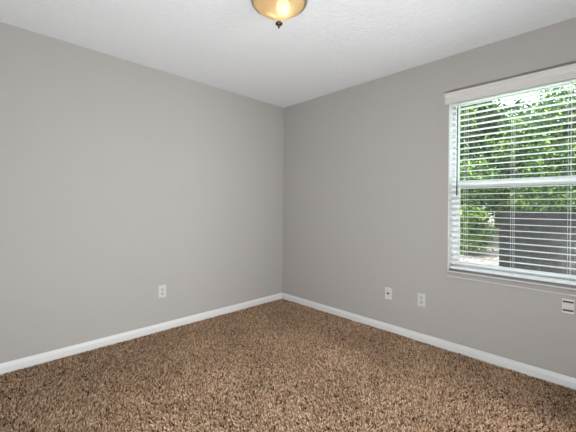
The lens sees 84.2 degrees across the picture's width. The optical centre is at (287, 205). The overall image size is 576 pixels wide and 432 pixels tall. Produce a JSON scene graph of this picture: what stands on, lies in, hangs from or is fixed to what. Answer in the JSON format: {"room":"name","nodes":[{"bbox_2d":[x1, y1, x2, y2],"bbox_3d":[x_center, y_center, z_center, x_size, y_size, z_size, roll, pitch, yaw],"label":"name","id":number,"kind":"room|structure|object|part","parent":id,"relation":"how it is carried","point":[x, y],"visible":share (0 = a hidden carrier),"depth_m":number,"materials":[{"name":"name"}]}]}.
{"room":"empty bedroom","nodes":[
{"label":"empty bedroom","id":0,"kind":"room"},
{"bbox_2d":[0,22,283,363],"bbox_3d":[-1.192,-0.065,3.071,3.330,2.790,0.150,0,0,-44],"label":"wall","id":1,"kind":"structure","parent":0,"point":[121,180],"depth_m":2.73,"materials":[{"name":"grey paint"}]},
{"bbox_2d":[0,293,282,374],"bbox_3d":[-1.145,1.139,3.012,3.030,0.082,0.014,0,0,-44],"label":"baseboard","id":2,"kind":"structure","parent":1,"relation":"attached to","point":[7,367],"depth_m":2.73,"materials":[{"name":"white wood"}]},
{"bbox_2d":[158,285,165,297],"bbox_3d":[-1.169,0.803,2.989,0.072,0.117,0.009,0,0,-44],"label":"wall outlet","id":3,"kind":"object","parent":1,"relation":"attached to","point":[162,288],"visible":1,"depth_m":2.98,"materials":[{"name":"grey plastic"}]},
{"bbox_2d":[0,0,575,107],"bbox_3d":[-0.043,-1.340,1.899,3.130,0.180,3.218,0,0,-44],"label":"ceiling","id":4,"kind":"structure","parent":0,"point":[331,46],"depth_m":2.31,"materials":[{"name":"white paint"}]},
{"bbox_2d":[250,0,307,28],"bbox_3d":[-0.048,-1.153,1.900,0.350,0.195,0.350,0,0,-44],"label":"ceiling light","id":5,"kind":"object","parent":4,"relation":"attached to","point":[278,10],"visible":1,"depth_m":1.87,"materials":[{"name":"beige glass"}]},
{"bbox_3d":[-0.048,-1.150,1.900,0.304,0.124,0.304,0,0,-44],"label":"lamp shade","id":6,"kind":"part","parent":5,"relation":"part of","materials":[{"name":"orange glass"}]},
{"bbox_2d":[1,306,574,431],"bbox_3d":[-0.029,1.260,1.863,3.130,0.140,3.318,0,0,-44],"label":"floor","id":7,"kind":"structure","parent":0,"point":[284,306],"depth_m":1.95,"materials":[{"name":"brown carpet"}]},
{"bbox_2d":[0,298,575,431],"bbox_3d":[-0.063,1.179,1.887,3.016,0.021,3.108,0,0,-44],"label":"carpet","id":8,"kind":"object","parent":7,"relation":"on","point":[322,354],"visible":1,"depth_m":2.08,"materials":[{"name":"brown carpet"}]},
{"bbox_2d":[282,17,575,377],"bbox_3d":[1.139,-0.045,2.953,0.150,2.790,3.268,0,0,-44],"label":"wall","id":9,"kind":"structure","parent":0,"point":[365,165],"depth_m":2.92,"materials":[{"name":"grey paint"}]},
{"bbox_2d":[385,287,391,299],"bbox_3d":[0.953,0.830,3.018,0.016,0.115,0.070,0,0,-44],"label":"wall plate","id":10,"kind":"object","parent":9,"relation":"attached to","point":[388,291],"visible":1,"depth_m":3.02,"materials":[{"name":"grey plastic"}]},
{"bbox_2d":[417,292,425,307],"bbox_3d":[1.175,0.825,2.795,0.009,0.117,0.072,0,0,-44],"label":"wall outlet","id":11,"kind":"object","parent":9,"relation":"attached to","point":[421,298],"visible":1,"depth_m":2.79,"materials":[{"name":"grey plastic"}]},
{"bbox_2d":[282,293,575,391],"bbox_3d":[1.023,1.158,2.945,0.014,0.082,3.104,0,0,-44],"label":"baseboard","id":12,"kind":"structure","parent":9,"relation":"attached to","point":[539,373],"depth_m":2.60,"materials":[{"name":"white wood"}]},
{"bbox_2d":[447,82,575,295],"bbox_3d":[1.693,-0.153,2.372,0.188,1.482,0.889,0,0,-44],"label":"window","id":13,"kind":"structure","parent":9,"relation":"in","point":[565,289],"depth_m":2.50,"materials":[{"name":"white paint"}]},
{"bbox_3d":[1.734,-0.175,2.411,0.075,1.425,0.877,0,0,-44],"label":"frame","id":14,"kind":"part","parent":13,"relation":"part of","materials":[{"name":"white plastic"}]},
{"bbox_2d":[444,63,575,284],"bbox_3d":[1.651,-0.198,2.326,0.121,1.435,0.932,0,0,-44],"label":"blind","id":15,"kind":"object","parent":13,"relation":"attached to","point":[563,74],"visible":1,"depth_m":2.33,"materials":[{"name":"grey plastic"}]},
{"bbox_3d":[1.422,-0.169,2.565,0.002,1.363,0.002,0,0,1],"label":"lift cord","id":16,"kind":"part","parent":15,"relation":"part of","materials":[{"name":"white fabric"}]},
{"bbox_3d":[1.452,-0.167,2.577,0.057,1.365,0.002,0,0,-44],"label":"ladder cord","id":17,"kind":"part","parent":15,"relation":"part of","materials":[{"name":"white fabric"}]},
{"bbox_3d":[1.642,-0.167,2.339,0.002,1.363,0.002,0,0,31],"label":"lift cord","id":18,"kind":"part","parent":15,"relation":"part of","materials":[{"name":"white fabric"}]},
{"bbox_3d":[1.666,0.510,2.351,0.052,0.019,0.863,0,0,-44],"label":"rail","id":19,"kind":"part","parent":15,"relation":"part of","materials":[{"name":"white plastic"}]},
{"bbox_3d":[1.671,-0.166,2.351,0.057,1.365,0.002,0,0,-44],"label":"ladder cord","id":20,"kind":"part","parent":15,"relation":"part of","materials":[{"name":"white fabric"}]},
{"bbox_3d":[1.861,-0.165,2.113,0.002,1.363,0.002,0,0,1],"label":"lift cord","id":21,"kind":"part","parent":15,"relation":"part of","materials":[{"name":"white fabric"}]},
{"bbox_3d":[1.891,-0.164,2.125,0.057,1.365,0.002,0,0,-44],"label":"ladder cord","id":22,"kind":"part","parent":15,"relation":"part of","materials":[{"name":"white fabric"}]},
{"bbox_3d":[1.661,0.545,2.346,0.111,0.028,0.877,0,0,-44],"label":"sill","id":23,"kind":"part","parent":13,"relation":"part of","materials":[{"name":"stone"}]},
{"bbox_3d":[1.718,0.150,2.398,0.026,0.714,0.833,0,0,-44],"label":"sash","id":24,"kind":"part","parent":13,"relation":"part of","materials":[{"name":"white plastic"}]},
{"bbox_3d":[1.744,-0.508,2.418,0.024,0.702,0.833,0,0,-44],"label":"sash","id":25,"kind":"part","parent":13,"relation":"part of","materials":[{"name":"white plastic"}]},
{"bbox_2d":[562,298,574,313],"bbox_3d":[1.850,0.660,2.099,0.012,0.096,0.063,0,0,-44],"label":"plate","id":26,"kind":"object","parent":9,"relation":"attached to","point":[568,305],"visible":1,"depth_m":2.09,"materials":[{"name":"beige plastic"}]},
{"bbox_3d":[1.847,0.660,2.096,0.003,0.042,0.054,0,0,-44],"label":"panel","id":27,"kind":"part","parent":26,"relation":"part of","materials":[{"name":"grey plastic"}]},
{"label":"outside","id":28,"kind":"structure","parent":0,"visible":0},
{"bbox_2d":[460,218,498,265],"bbox_3d":[11.400,1.191,16.669,28.400,0.270,52.000,0,0,-44],"label":"ground","id":29,"kind":"structure","parent":28,"point":[495,245],"depth_m":6.80,"materials":[{"name":"gravel"},{"name":"soil"}]},
{"bbox_2d":[460,206,497,253],"bbox_3d":[4.022,0.522,7.070,1.175,1.119,1.178,0,0,29],"label":"shrub","id":30,"kind":"object","parent":29,"relation":"on","point":[470,216],"visible":0.59,"depth_m":6.83,"materials":[{"name":"green plant"}]},
{"bbox_2d":[460,102,497,193],"bbox_3d":[5.164,-1.778,10.548,3.266,5.720,3.576,0,0,19],"label":"tree","id":31,"kind":"object","parent":29,"relation":"on","point":[468,156],"visible":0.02,"depth_m":9.74,"materials":[{"name":"green plant"}]},
{"bbox_2d":[460,152,509,242],"bbox_3d":[4.874,-0.165,8.470,1.895,2.469,1.920,0,0,-6],"label":"shrub","id":32,"kind":"object","parent":29,"relation":"on","point":[473,195],"visible":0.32,"depth_m":8.14,"materials":[{"name":"green plant"}]},
{"bbox_2d":[460,95,545,208],"bbox_3d":[6.650,-2.910,11.698,3.608,7.950,3.739,0,0,-9],"label":"tree","id":33,"kind":"object","parent":29,"relation":"on","point":[498,104],"visible":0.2,"depth_m":10.99,"materials":[{"name":"green plant"}]},
{"bbox_2d":[477,114,530,227],"bbox_3d":[10.418,-2.008,15.755,4.174,6.205,4.457,0,0,-22],"label":"tree","id":34,"kind":"object","parent":29,"relation":"on","point":[497,222],"visible":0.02,"depth_m":15.47,"materials":[{"name":"green plant"}]},
{"bbox_2d":[477,117,562,226],"bbox_3d":[8.799,-1.263,12.244,3.272,4.721,3.606,0,0,20],"label":"tree","id":35,"kind":"object","parent":29,"relation":"on","point":[494,129],"visible":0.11,"depth_m":11.80,"materials":[{"name":"green plant"}]},
{"bbox_2d":[482,84,575,209],"bbox_3d":[7.292,-1.443,8.688,3.486,5.046,3.404,0,0,-44],"label":"tree","id":36,"kind":"object","parent":29,"relation":"on","point":[565,99],"visible":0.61,"depth_m":8.32,"materials":[{"name":"green plant"}]},
{"bbox_2d":[499,210,575,274],"bbox_3d":[6.404,0.898,2.967,0.150,1.612,7.522,0,0,-44],"label":"wooden fence","id":37,"kind":"object","parent":29,"relation":"on","point":[503,216],"visible":0.5,"depth_m":5.22,"materials":[{"name":"grey wood"}]},
{"bbox_2d":[503,184,575,218],"bbox_3d":[5.464,0.291,6.642,1.732,1.608,1.835,0,0,-44],"label":"shrub","id":38,"kind":"object","parent":29,"relation":"on","point":[561,205],"visible":0.46,"depth_m":6.52,"materials":[{"name":"green plant"}]},
{"bbox_2d":[557,165,575,202],"bbox_3d":[6.787,-0.094,6.915,1.524,2.372,1.454,0,0,-44],"label":"shrub","id":39,"kind":"object","parent":29,"relation":"on","point":[573,174],"visible":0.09,"depth_m":7.22,"materials":[{"name":"green plant"}]}
]}

